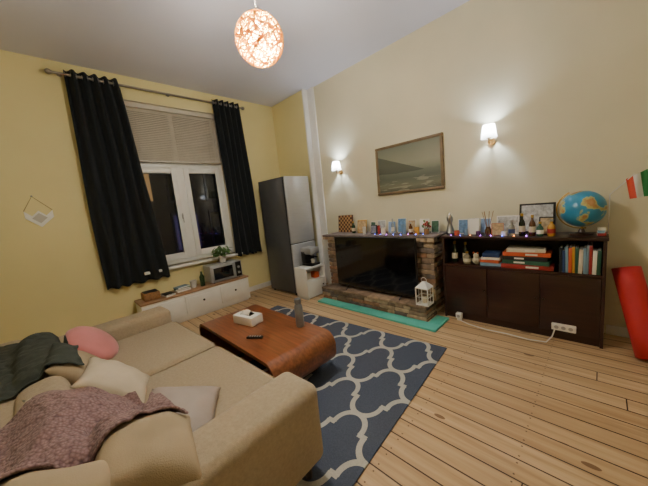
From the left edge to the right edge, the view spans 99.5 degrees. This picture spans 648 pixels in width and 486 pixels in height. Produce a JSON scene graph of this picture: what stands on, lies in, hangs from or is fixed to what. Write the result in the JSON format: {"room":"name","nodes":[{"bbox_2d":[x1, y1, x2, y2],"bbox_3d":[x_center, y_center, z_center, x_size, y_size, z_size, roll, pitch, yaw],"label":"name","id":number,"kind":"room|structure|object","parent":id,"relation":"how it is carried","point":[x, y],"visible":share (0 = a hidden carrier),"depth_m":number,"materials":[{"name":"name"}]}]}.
{"room":"living room","nodes":[
{"label":"living room","id":0,"kind":"room"},
{"bbox_2d":[0,50,279,343],"bbox_3d":[-2.940,-0.613,4.432,0.300,3.820,6.010,2,11,45],"label":"wall","id":1,"kind":"structure","parent":0,"point":[52,279],"depth_m":3.62,"materials":[{"name":"yellow paint"}]},
{"bbox_2d":[23,195,53,226],"bbox_3d":[-3.649,-0.405,3.504,0.020,0.405,0.266,2,11,45],"label":"wall ornament","id":2,"kind":"object","parent":1,"relation":"attached to","point":[38,218],"visible":1,"depth_m":3.51,"materials":[{"name":"white paper"}]},
{"bbox_2d":[44,68,244,109],"bbox_3d":[-2.563,-2.409,4.426,0.146,0.094,2.778,2,11,45],"label":"curtain rod","id":3,"kind":"object","parent":1,"relation":"attached to","point":[47,70],"visible":0.94,"depth_m":4.16,"materials":[{"name":"metal"}]},
{"bbox_2d":[63,69,169,289],"bbox_3d":[-2.973,-0.846,4.020,0.115,2.982,0.842,2,11,45],"label":"curtain","id":4,"kind":"object","parent":3,"relation":"hanging from","point":[127,236],"visible":1,"depth_m":3.96,"materials":[{"name":"fabric"}]},
{"bbox_2d":[212,99,261,255],"bbox_3d":[-1.646,-1.202,5.330,0.122,2.902,0.625,2,11,45],"label":"curtain","id":5,"kind":"object","parent":3,"relation":"hanging from","point":[230,134],"visible":1,"depth_m":5.29,"materials":[{"name":"fabric"}]},
{"bbox_2d":[141,167,189,261],"bbox_3d":[-2.738,-0.464,4.638,0.080,1.570,0.650,2,11,45],"label":"window","id":6,"kind":"structure","parent":1,"relation":"in","point":[172,171],"depth_m":4.77,"materials":[{"name":"paint"}]},
{"bbox_2d":[124,101,221,188],"bbox_3d":[-2.510,-1.556,4.701,0.073,1.420,1.500,2,11,45],"label":"blind","id":7,"kind":"object","parent":1,"relation":"attached to","point":[135,106],"visible":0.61,"depth_m":4.63,"materials":[{"name":"beige fabric"}]},
{"bbox_2d":[123,99,234,251],"bbox_3d":[-2.456,-0.975,4.786,0.140,2.620,1.600,2,11,45],"label":"reveal","id":8,"kind":"object","parent":1,"relation":"attached to","point":[123,99],"visible":0.16,"depth_m":5.01,"materials":[{"name":"paint"}]},
{"bbox_2d":[131,109,233,264],"bbox_3d":[-2.535,-0.978,4.866,0.115,2.620,1.600,2,11,45],"label":"frame","id":9,"kind":"object","parent":1,"relation":"attached to","point":[179,167],"visible":0.38,"depth_m":4.92,"materials":[{"name":"paint"}]},
{"bbox_2d":[144,252,242,274],"bbox_3d":[-2.289,0.340,4.933,0.240,0.045,1.700,2,11,45],"label":"sill","id":10,"kind":"structure","parent":1,"relation":"attached to","point":[174,266],"depth_m":4.83,"materials":[{"name":"white paint"}]},
{"bbox_2d":[183,168,229,255],"bbox_3d":[-2.197,-0.593,5.171,0.080,1.570,0.650,2,11,45],"label":"window","id":11,"kind":"structure","parent":1,"relation":"in","point":[186,171],"depth_m":5.10,"materials":[{"name":"paint"}]},
{"bbox_2d":[249,281,270,291],"bbox_3d":[-2.682,1.234,4.535,0.018,0.100,5.500,2,11,45],"label":"baseboard","id":12,"kind":"structure","parent":1,"relation":"attached to","point":[268,283],"depth_m":5.83,"materials":[{"name":"white paint"}]},
{"bbox_2d":[0,0,469,106],"bbox_3d":[-0.938,-2.460,1.956,6.530,0.100,6.010,2,11,45],"label":"ceiling","id":13,"kind":"structure","parent":0,"point":[186,44],"depth_m":3.39,"materials":[{"name":"paint"}]},
{"bbox_2d":[235,0,283,67],"bbox_3d":[-0.511,-1.877,1.959,0.347,1.134,0.348,-12,10,-38],"label":"pendant lamp","id":14,"kind":"object","parent":13,"relation":"hanging from","point":[252,29],"visible":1,"depth_m":1.91,"materials":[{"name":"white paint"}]},
{"bbox_2d":[180,283,647,485],"bbox_3d":[-0.549,1.404,2.492,6.530,0.100,6.010,2,11,45],"label":"floor","id":15,"kind":"structure","parent":0,"point":[496,409],"depth_m":1.99,"materials":[{"name":"brown wood"}]},
{"bbox_2d":[0,306,322,485],"bbox_3d":[-1.465,1.127,2.006,2.683,0.761,1.480,1,11,42],"label":"sofa","id":16,"kind":"object","parent":15,"relation":"on","point":[265,429],"visible":0.59,"depth_m":1.55,"materials":[{"name":"fabric"}]},
{"bbox_2d":[0,332,84,401],"bbox_3d":[-2.236,1.023,1.919,1.196,0.526,0.760,0,10,37],"label":"throw blanket","id":17,"kind":"object","parent":16,"relation":"on","point":[24,363],"visible":0.98,"depth_m":1.85,"materials":[{"name":"green fabric"}]},
{"bbox_2d":[0,460,110,485],"bbox_3d":[-0.875,0.879,0.804,0.411,0.277,0.447,-9,8,-22],"label":"cushion","id":18,"kind":"object","parent":16,"relation":"on","point":[95,473],"visible":0.83,"depth_m":0.89,"materials":[{"name":"beige fabric"}]},
{"bbox_2d":[45,350,98,385],"bbox_3d":[-1.696,0.914,1.953,0.319,0.368,0.480,-12,10,-39],"label":"cushion","id":19,"kind":"object","parent":16,"relation":"on","point":[72,373],"visible":0.23,"depth_m":1.75,"materials":[{"name":"beige fabric"}]},
{"bbox_2d":[65,326,118,359],"bbox_3d":[-2.059,0.893,2.446,0.423,0.334,0.345,2,11,45],"label":"round cushion","id":20,"kind":"object","parent":16,"relation":"on","point":[97,342],"visible":0.85,"depth_m":2.37,"materials":[{"name":"pink fabric"}]},
{"bbox_2d":[0,386,188,480],"bbox_3d":[-1.210,0.994,1.190,0.724,0.578,0.966,0,10,35],"label":"knitted throw blanket","id":21,"kind":"object","parent":16,"relation":"on","point":[54,429],"visible":0.85,"depth_m":1.21,"materials":[{"name":"pink fabric"}]},
{"bbox_2d":[71,357,149,402],"bbox_3d":[-1.405,0.941,1.857,0.328,0.306,0.400,-10,9,-27],"label":"cushion","id":22,"kind":"object","parent":16,"relation":"on","point":[111,376],"visible":0.75,"depth_m":1.79,"materials":[{"name":"beige fabric"}]},
{"bbox_2d":[94,411,201,485],"bbox_3d":[-0.745,0.893,1.156,0.371,0.274,0.409,-11,9,-31],"label":"cushion","id":23,"kind":"object","parent":16,"relation":"on","point":[155,449],"visible":0.88,"depth_m":1.08,"materials":[{"name":"beige fabric"}]},
{"bbox_2d":[151,386,220,431],"bbox_3d":[-0.787,0.947,1.497,0.384,0.207,0.520,-8,8,-17],"label":"cushion","id":24,"kind":"object","parent":16,"relation":"on","point":[200,402],"visible":0.34,"depth_m":1.53,"materials":[{"name":"beige fabric"}]},
{"bbox_2d":[134,274,250,322],"bbox_3d":[-2.134,0.973,4.697,0.446,0.460,1.740,2,11,45],"label":"cabinet","id":25,"kind":"object","parent":15,"relation":"on","point":[183,306],"visible":0.69,"depth_m":4.56,"materials":[{"name":"white wood"}]},
{"bbox_2d":[141,289,160,301],"bbox_3d":[-2.657,0.798,4.203,0.220,0.125,0.220,2,11,45],"label":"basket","id":26,"kind":"object","parent":25,"relation":"on","point":[152,294],"visible":1,"depth_m":4.13,"materials":[{"name":"brown wicker"}]},
{"bbox_2d":[161,291,175,296],"bbox_3d":[-2.449,0.807,4.312,0.204,0.035,0.143,0,10,36],"label":"magazine stack","id":27,"kind":"object","parent":25,"relation":"on","point":[167,294],"visible":0.94,"depth_m":4.28,"materials":[{"name":"paper"}]},
{"bbox_2d":[173,284,190,292],"bbox_3d":[-2.345,0.747,4.525,0.200,0.075,0.240,2,11,45],"label":"book stack","id":28,"kind":"object","parent":25,"relation":"on","point":[184,287],"visible":1,"depth_m":4.47,"materials":[{"name":"paper"}]},
{"bbox_2d":[189,280,196,287],"bbox_3d":[-2.214,0.693,4.653,0.110,0.120,0.110,2,11,45],"label":"ceramic cup","id":29,"kind":"object","parent":25,"relation":"on","point":[193,283],"visible":1,"depth_m":4.62,"materials":[{"name":"white ceramic"}]},
{"bbox_2d":[199,271,204,285],"bbox_3d":[-2.087,0.609,4.692,0.080,0.250,0.080,2,11,45],"label":"glass bottle","id":30,"kind":"object","parent":25,"relation":"on","point":[201,277],"visible":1,"depth_m":4.67,"materials":[{"name":"green glass"}]},
{"bbox_2d":[203,259,242,283],"bbox_3d":[-1.832,0.510,5.002,0.355,0.310,0.580,2,11,45],"label":"microwave oven","id":31,"kind":"object","parent":25,"relation":"on","point":[213,272],"visible":1,"depth_m":4.87,"materials":[{"name":"silver metal"}]},
{"bbox_2d":[211,246,230,262],"bbox_3d":[-1.859,0.205,4.991,0.372,0.296,0.364,-6,8,-5],"label":"potted plant","id":32,"kind":"object","parent":31,"relation":"on","point":[222,257],"visible":1,"depth_m":4.96,"materials":[{"name":"green plant"}]},
{"bbox_2d":[258,176,316,294],"bbox_3d":[-0.686,-0.146,5.407,0.840,2.185,0.570,2,11,45],"label":"refrigerator","id":33,"kind":"object","parent":15,"relation":"on","point":[285,200],"visible":0.78,"depth_m":5.11,"materials":[{"name":"metal"}]},
{"bbox_2d":[294,263,325,299],"bbox_3d":[-0.232,0.686,5.024,0.330,0.560,0.460,2,11,45],"label":"shelf unit","id":34,"kind":"object","parent":15,"relation":"on","point":[306,289],"visible":0.91,"depth_m":4.91,"materials":[{"name":"paint"}]},
{"bbox_2d":[301,246,319,265],"bbox_3d":[-0.233,0.237,5.004,0.311,0.330,0.220,2,11,45],"label":"espresso machine","id":35,"kind":"object","parent":34,"relation":"on","point":[307,253],"visible":1,"depth_m":4.96,"materials":[{"name":"black plastic"}]},
{"bbox_2d":[307,271,318,279],"bbox_3d":[-0.249,0.580,5.023,0.160,0.130,0.290,2,11,45],"label":"goods","id":36,"kind":"object","parent":34,"relation":"in","point":[314,274],"visible":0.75,"depth_m":5.02},
{"bbox_2d":[270,305,446,485],"bbox_3d":[-0.441,1.267,2.978,2.750,0.013,2.150,1,10,41],"label":"patterned rug","id":37,"kind":"object","parent":15,"relation":"on","point":[372,377],"visible":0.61,"depth_m":2.37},
{"bbox_2d":[199,304,335,378],"bbox_3d":[-0.662,1.080,2.911,1.520,0.414,0.700,2,11,45],"label":"coffee table","id":38,"kind":"object","parent":37,"relation":"on","point":[283,347],"visible":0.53,"depth_m":2.57,"materials":[{"name":"brown wood"}]},
{"bbox_2d":[233,309,262,326],"bbox_3d":[-0.838,0.798,3.007,0.300,0.147,0.160,-1,9,33],"label":"tissue box","id":39,"kind":"object","parent":38,"relation":"on","point":[246,317],"visible":1,"depth_m":2.95,"materials":[{"name":"white paint"}]},
{"bbox_2d":[246,335,262,338],"bbox_3d":[-0.662,0.898,2.622,0.160,0.021,0.040,-4,8,11],"label":"remote control","id":40,"kind":"object","parent":38,"relation":"on","point":[248,336],"visible":1,"depth_m":2.61,"materials":[{"name":"black plastic"}]},
{"bbox_2d":[248,360,267,371],"bbox_3d":[-0.643,1.165,2.580,0.160,0.040,0.220,-11,9,-34],"label":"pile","id":41,"kind":"object","parent":38,"relation":"on","point":[253,362],"visible":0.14,"depth_m":2.56,"materials":[{"name":"black"}]},
{"bbox_2d":[294,298,303,327],"bbox_3d":[-0.253,0.700,2.766,0.084,0.290,0.084,2,11,45],"label":"flask","id":42,"kind":"object","parent":38,"relation":"on","point":[298,309],"visible":1,"depth_m":2.73,"materials":[{"name":"grey metal"}]},
{"bbox_2d":[318,297,448,331],"bbox_3d":[0.753,0.983,4.103,2.020,0.030,0.430,2,11,45],"label":"mat","id":43,"kind":"object","parent":15,"relation":"on","point":[437,322],"visible":1,"depth_m":3.71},
{"bbox_2d":[322,231,445,321],"bbox_3d":[0.822,0.402,4.389,2.060,1.085,0.720,2,11,45],"label":"stone fireplace","id":44,"kind":"object","parent":15,"relation":"on","point":[429,246],"visible":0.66,"depth_m":3.84,"materials":[{"name":"brown stone"}]},
{"bbox_2d":[338,215,352,231],"bbox_3d":[0.397,-0.354,5.038,0.340,0.310,0.055,2,11,45],"label":"board","id":45,"kind":"object","parent":44,"relation":"on","point":[345,221],"visible":0.97,"depth_m":5.02,"materials":[{"name":"wood"}]},
{"bbox_2d":[352,221,355,232],"bbox_3d":[0.512,-0.274,4.760,0.066,0.202,0.066,2,11,45],"label":"glass bottle","id":46,"kind":"object","parent":44,"relation":"on","point":[353,225],"visible":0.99,"depth_m":4.74,"materials":[{"name":"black glass"}]},
{"bbox_2d":[358,220,366,232],"bbox_3d":[0.656,-0.282,4.657,0.170,0.220,0.079,0,10,35],"label":"greeting card","id":47,"kind":"object","parent":44,"relation":"on","point":[361,223],"visible":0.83,"depth_m":4.64,"materials":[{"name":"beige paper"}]},
{"bbox_2d":[371,225,377,233],"bbox_3d":[0.816,-0.221,4.395,0.079,0.140,0.130,-11,10,-36],"label":"photo frame","id":48,"kind":"object","parent":44,"relation":"on","point":[373,227],"visible":0.99,"depth_m":4.38,"materials":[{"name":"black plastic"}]},
{"bbox_2d":[334,236,418,299],"bbox_3d":[0.734,0.343,4.179,1.450,0.874,0.208,2,11,45],"label":"television","id":49,"kind":"object","parent":44,"relation":"on","point":[383,264],"visible":1,"depth_m":4.06,"materials":[{"name":"black glass"}]},
{"bbox_2d":[377,225,385,233],"bbox_3d":[0.910,-0.214,4.216,0.147,0.124,0.095,2,11,45],"label":"pillar candles","id":50,"kind":"object","parent":44,"relation":"on","point":[380,230],"depth_m":4.22,"materials":[{"name":"white wax"}]},
{"bbox_2d":[378,220,385,227],"bbox_3d":[0.943,-0.270,4.431,0.140,0.199,0.073,1,10,40],"label":"greeting card","id":51,"kind":"object","parent":44,"relation":"on","point":[382,223],"visible":0.48,"depth_m":4.40,"materials":[{"name":"white paper"}]},
{"bbox_2d":[388,221,395,232],"bbox_3d":[1.072,-0.251,4.274,0.131,0.179,0.078,2,11,45],"label":"greeting card","id":52,"kind":"object","parent":44,"relation":"on","point":[389,222],"visible":0.79,"depth_m":4.27,"materials":[{"name":"paper"}]},
{"bbox_2d":[391,218,394,233],"bbox_3d":[1.033,-0.253,4.122,0.050,0.232,0.050,2,11,45],"label":"glass bottle","id":53,"kind":"object","parent":44,"relation":"on","point":[392,223],"visible":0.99,"depth_m":4.11,"materials":[{"name":"glass"}]},
{"bbox_2d":[398,218,405,232],"bbox_3d":[1.203,-0.273,4.196,0.140,0.218,0.073,1,10,40],"label":"greeting card","id":54,"kind":"object","parent":44,"relation":"on","point":[400,220],"visible":0.76,"depth_m":4.19,"materials":[{"name":"blue paper"}]},
{"bbox_2d":[401,224,405,233],"bbox_3d":[1.170,-0.208,3.954,0.067,0.130,0.095,2,11,45],"label":"greeting card","id":55,"kind":"object","parent":44,"relation":"on","point":[403,229],"depth_m":3.97,"materials":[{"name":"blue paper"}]},
{"bbox_2d":[409,222,412,233],"bbox_3d":[1.233,-0.212,3.899,0.058,0.172,0.058,2,11,45],"label":"glass bottle","id":56,"kind":"object","parent":44,"relation":"on","point":[410,226],"visible":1,"depth_m":3.88,"materials":[{"name":"glass"}]},
{"bbox_2d":[408,220,415,232],"bbox_3d":[1.312,-0.250,4.060,0.131,0.189,0.077,2,11,45],"label":"greeting card","id":57,"kind":"object","parent":44,"relation":"on","point":[413,222],"visible":0.68,"depth_m":4.03,"materials":[{"name":"beige paper"}]},
{"bbox_2d":[414,227,419,234],"bbox_3d":[1.314,-0.173,3.815,0.075,0.098,0.095,2,11,45],"label":"pillar candles","id":58,"kind":"object","parent":44,"relation":"on","point":[416,229],"depth_m":3.79,"materials":[{"name":"orange wax"}]},
{"bbox_2d":[415,277,433,306],"bbox_3d":[1.312,0.624,3.587,0.170,0.362,0.170,2,11,45],"label":"candle lantern","id":59,"kind":"object","parent":44,"relation":"on","point":[423,285],"visible":1,"depth_m":3.56,"materials":[{"name":"white paint"}]},
{"bbox_2d":[420,219,428,232],"bbox_3d":[1.441,-0.246,3.903,0.073,0.199,0.150,-12,10,-39],"label":"greeting card","id":60,"kind":"object","parent":44,"relation":"on","point":[421,220],"visible":0.61,"depth_m":3.91,"materials":[{"name":"white paper"}]},
{"bbox_2d":[422,220,430,233],"bbox_3d":[1.410,-0.220,3.761,0.113,0.192,0.155,-7,8,-6],"label":"dried flowers","id":61,"kind":"object","parent":44,"relation":"on","point":[426,231],"visible":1,"depth_m":3.74,"materials":[{"name":"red plant"}]},
{"bbox_2d":[431,220,438,232],"bbox_3d":[1.567,-0.235,3.835,0.111,0.169,0.076,2,11,45],"label":"greeting card","id":62,"kind":"object","parent":44,"relation":"on","point":[434,223],"visible":1,"depth_m":3.82,"materials":[{"name":"green paper"}]},
{"bbox_2d":[456,312,462,320],"bbox_3d":[1.721,0.935,3.491,0.070,0.100,0.062,2,11,45],"label":"plug adapter","id":63,"kind":"object","parent":15,"relation":"on","point":[459,315],"visible":1,"depth_m":3.47,"materials":[{"name":"white paint"}]},
{"bbox_2d":[458,319,554,341],"bbox_3d":[2.010,0.941,3.120,0.948,0.131,0.140,2,11,45],"label":"power cable","id":64,"kind":"object","parent":15,"relation":"on","point":[458,319],"visible":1,"depth_m":2.99,"materials":[{"name":"white plastic"}]},
{"bbox_2d":[441,232,608,348],"bbox_3d":[2.220,0.431,3.198,1.500,1.075,0.413,2,11,45],"label":"base cabinet","id":65,"kind":"object","parent":15,"relation":"on","point":[526,300],"visible":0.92,"depth_m":3.02,"materials":[{"name":"brown wood"}]},
{"bbox_2d":[446,213,453,234],"bbox_3d":[1.637,-0.251,3.566,0.110,0.280,0.110,2,11,45],"label":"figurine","id":66,"kind":"object","parent":65,"relation":"on","point":[450,231],"visible":0.94,"depth_m":3.54,"materials":[{"name":"metal"}]},
{"bbox_2d":[452,241,457,261],"bbox_3d":[1.709,0.109,3.581,0.070,0.272,0.070,2,11,45],"label":"wine bottle","id":67,"kind":"object","parent":65,"relation":"in","point":[454,249],"visible":1,"depth_m":3.56,"materials":[{"name":"black glass"}]},
{"bbox_2d":[458,219,467,233],"bbox_3d":[1.819,-0.216,3.523,0.170,0.190,0.079,2,11,45],"label":"greeting card","id":68,"kind":"object","parent":65,"relation":"on","point":[462,223],"visible":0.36,"depth_m":3.52,"materials":[{"name":"blue paper"}]},
{"bbox_2d":[463,242,467,255],"bbox_3d":[1.829,0.112,3.546,0.070,0.252,0.070,2,11,45],"label":"wine bottle","id":69,"kind":"object","parent":65,"relation":"in","point":[465,248],"visible":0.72,"depth_m":3.52,"materials":[{"name":"black glass"}]},
{"bbox_2d":[463,251,470,263],"bbox_3d":[1.800,0.179,3.448,0.092,0.152,0.092,2,11,45],"label":"glass jar","id":70,"kind":"object","parent":65,"relation":"in","point":[466,258],"visible":1,"depth_m":3.42,"materials":[{"name":"glass"}]},
{"bbox_2d":[468,218,479,234],"bbox_3d":[1.858,-0.209,3.401,0.130,0.199,0.074,0,10,35],"label":"greeting card","id":71,"kind":"object","parent":65,"relation":"on","point":[473,223],"visible":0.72,"depth_m":3.38,"materials":[{"name":"white paper"}]},
{"bbox_2d":[472,252,480,263],"bbox_3d":[1.876,0.180,3.369,0.101,0.157,0.100,-6,8,-3],"label":"toy","id":72,"kind":"object","parent":65,"relation":"in","point":[476,259],"visible":1,"depth_m":3.33,"materials":[{"name":"white ceramic"}]},
{"bbox_2d":[454,229,507,235],"bbox_3d":[1.854,-0.130,3.271,0.573,0.080,0.078,2,11,45],"label":"tealight holder","id":73,"kind":"object","parent":65,"relation":"on","point":[456,232],"visible":0.98,"depth_m":3.29,"materials":[{"name":"glass"}]},
{"bbox_2d":[480,218,490,232],"bbox_3d":[2.015,-0.219,3.398,0.073,0.189,0.130,-11,9,-34],"label":"greeting card","id":74,"kind":"object","parent":65,"relation":"on","point":[483,225],"visible":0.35,"depth_m":3.40,"materials":[{"name":"blue paper"}]},
{"bbox_2d":[482,211,492,234],"bbox_3d":[1.929,-0.233,3.221,0.122,0.280,0.119,2,11,45],"label":"reed diffuser","id":75,"kind":"object","parent":65,"relation":"on","point":[487,230],"visible":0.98,"depth_m":3.21,"materials":[{"name":"orange glass"}]},
{"bbox_2d":[480,250,502,266],"bbox_3d":[2.018,0.179,3.284,0.227,0.153,0.238,2,11,45],"label":"books","id":76,"kind":"object","parent":65,"relation":"in","point":[489,257],"visible":0.81,"depth_m":3.21,"materials":[{"name":"multicoloured paper"}]},
{"bbox_2d":[491,223,503,235],"bbox_3d":[2.007,-0.162,3.173,0.120,0.139,0.074,-1,9,30],"label":"greeting card","id":77,"kind":"object","parent":65,"relation":"on","point":[496,228],"visible":0.85,"depth_m":3.15,"materials":[{"name":"beige paper"}]},
{"bbox_2d":[497,215,519,233],"bbox_3d":[2.155,-0.217,3.211,0.220,0.210,0.079,1,10,41],"label":"greeting card","id":78,"kind":"object","parent":65,"relation":"on","point":[500,219],"visible":0.53,"depth_m":3.18,"materials":[{"name":"white paper"}]},
{"bbox_2d":[508,220,514,235],"bbox_3d":[2.073,-0.165,3.029,0.062,0.172,0.062,2,11,45],"label":"wine bottle","id":79,"kind":"object","parent":65,"relation":"on","point":[511,229],"visible":1,"depth_m":3.01,"materials":[{"name":"glass"}]},
{"bbox_2d":[518,213,524,235],"bbox_3d":[2.147,-0.201,2.974,0.062,0.242,0.062,2,11,45],"label":"wine bottle","id":80,"kind":"object","parent":65,"relation":"on","point":[521,228],"visible":1,"depth_m":2.96,"materials":[{"name":"black glass"}]},
{"bbox_2d":[501,245,554,270],"bbox_3d":[2.255,0.154,3.037,0.469,0.223,0.280,2,11,45],"label":"books","id":81,"kind":"object","parent":65,"relation":"in","point":[530,257],"visible":1,"depth_m":2.94,"materials":[{"name":"paper"}]},
{"bbox_2d":[529,215,535,235],"bbox_3d":[2.212,-0.188,2.912,0.062,0.222,0.062,2,11,45],"label":"wine bottle","id":82,"kind":"object","parent":65,"relation":"on","point":[532,225],"visible":1,"depth_m":2.89,"materials":[{"name":"brown glass"}]},
{"bbox_2d":[519,202,555,232],"bbox_3d":[2.375,-0.279,3.057,0.320,0.330,0.081,2,11,45],"label":"poster frame","id":83,"kind":"object","parent":65,"relation":"on","point":[548,209],"visible":0.53,"depth_m":3.04,"materials":[{"name":"white paper"}]},
{"bbox_2d":[536,222,543,236],"bbox_3d":[2.236,-0.145,2.840,0.062,0.152,0.062,2,11,45],"label":"wine bottle","id":84,"kind":"object","parent":65,"relation":"on","point":[539,230],"visible":1,"depth_m":2.82,"materials":[{"name":"green glass"}]},
{"bbox_2d":[539,217,554,234],"bbox_3d":[2.357,-0.184,2.897,0.079,0.190,0.130,-12,10,-38],"label":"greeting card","id":85,"kind":"object","parent":65,"relation":"on","point":[545,221],"visible":0.52,"depth_m":2.88,"materials":[{"name":"beige paper"}]},
{"bbox_2d":[547,219,555,235],"bbox_3d":[2.313,-0.156,2.788,0.068,0.172,0.068,2,11,45],"label":"wine bottle","id":86,"kind":"object","parent":65,"relation":"on","point":[551,228],"visible":1,"depth_m":2.77,"materials":[{"name":"glass"}]},
{"bbox_2d":[551,322,575,333],"bbox_3d":[2.432,0.860,2.784,0.190,0.070,0.034,2,11,45],"label":"power strip","id":87,"kind":"object","parent":65,"relation":"attached to","point":[561,327],"depth_m":2.77,"materials":[{"name":"white plastic"}]},
{"bbox_2d":[559,242,601,274],"bbox_3d":[2.532,0.142,2.712,0.302,0.282,0.202,2,11,45],"label":"books","id":88,"kind":"object","parent":65,"relation":"in","point":[573,258],"visible":1,"depth_m":2.65,"materials":[{"name":"multicoloured paper"}]},
{"bbox_2d":[556,191,607,235],"bbox_3d":[2.539,-0.297,2.698,0.350,0.430,0.350,-8,8,-13],"label":"globe","id":89,"kind":"object","parent":65,"relation":"on","point":[580,208],"visible":1,"depth_m":2.60,"materials":[{"name":"blue plastic"}]},
{"bbox_2d":[597,227,606,235],"bbox_3d":[2.628,-0.109,2.595,0.064,0.070,0.121,2,11,43],"label":"stack","id":90,"kind":"object","parent":65,"relation":"on","point":[601,231],"visible":1,"depth_m":2.56,"materials":[{"name":"paper"}]},
{"bbox_2d":[608,169,647,233],"bbox_3d":[2.756,-0.361,2.477,0.031,0.573,0.259,-11,10,-35],"label":"flag","id":91,"kind":"object","parent":65,"relation":"on","point":[637,185],"visible":1,"depth_m":2.42,"materials":[{"name":"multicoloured fabric"}]},
{"bbox_2d":[611,266,647,359],"bbox_3d":[2.828,0.614,2.464,0.197,0.803,0.481,-4,8,13],"label":"yoga mat","id":92,"kind":"object","parent":15,"relation":"on","point":[630,282],"visible":1,"depth_m":2.44,"materials":[{"name":"red rubber"}]},
{"bbox_2d":[272,0,647,332],"bbox_3d":[1.286,-1.000,4.154,6.030,3.820,0.330,2,11,45],"label":"wall","id":93,"kind":"structure","parent":0,"point":[563,84],"depth_m":3.16,"materials":[{"name":"beige paint"}]},
{"bbox_2d":[301,87,331,283],"bbox_3d":[-0.123,-1.035,5.427,0.202,3.820,0.135,2,11,45],"label":"trim","id":94,"kind":"structure","parent":93,"relation":"attached to","point":[308,98],"depth_m":5.40,"materials":[{"name":"white paint"}]},
{"bbox_2d":[332,161,342,173],"bbox_3d":[0.236,-1.348,4.937,0.170,0.220,0.205,2,11,45],"label":"wall sconce","id":95,"kind":"object","parent":93,"relation":"attached to","point":[336,167],"visible":1,"depth_m":4.87,"materials":[{"name":"white glass"}]},
{"bbox_2d":[375,132,444,195],"bbox_3d":[1.240,-1.127,4.082,1.070,0.740,0.048,2,11,45],"label":"seascape painting","id":96,"kind":"object","parent":93,"relation":"attached to","point":[414,165],"visible":1,"depth_m":4.02,"materials":[{"name":"paint"}]},
{"bbox_2d":[481,123,496,144],"bbox_3d":[1.943,-1.272,3.224,0.170,0.220,0.205,2,11,45],"label":"wall sconce","id":97,"kind":"object","parent":93,"relation":"attached to","point":[489,133],"visible":1,"depth_m":3.16,"materials":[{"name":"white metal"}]},
{"bbox_2d":[606,324,629,337],"bbox_3d":[3.082,0.904,2.727,0.390,0.100,0.018,2,11,45],"label":"baseboard","id":98,"kind":"structure","parent":93,"relation":"attached to","point":[610,329],"depth_m":2.80,"materials":[{"name":"white paint"}]},
{"label":"outside","id":99,"kind":"structure","parent":0,"visible":0},
{"bbox_2d":[126,110,223,254],"bbox_3d":[-7.259,-2.024,9.768,0.410,12.000,16.000,2,11,45],"label":"neighbouring building","id":100,"kind":"structure","parent":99,"point":[159,186],"depth_m":11.02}
]}

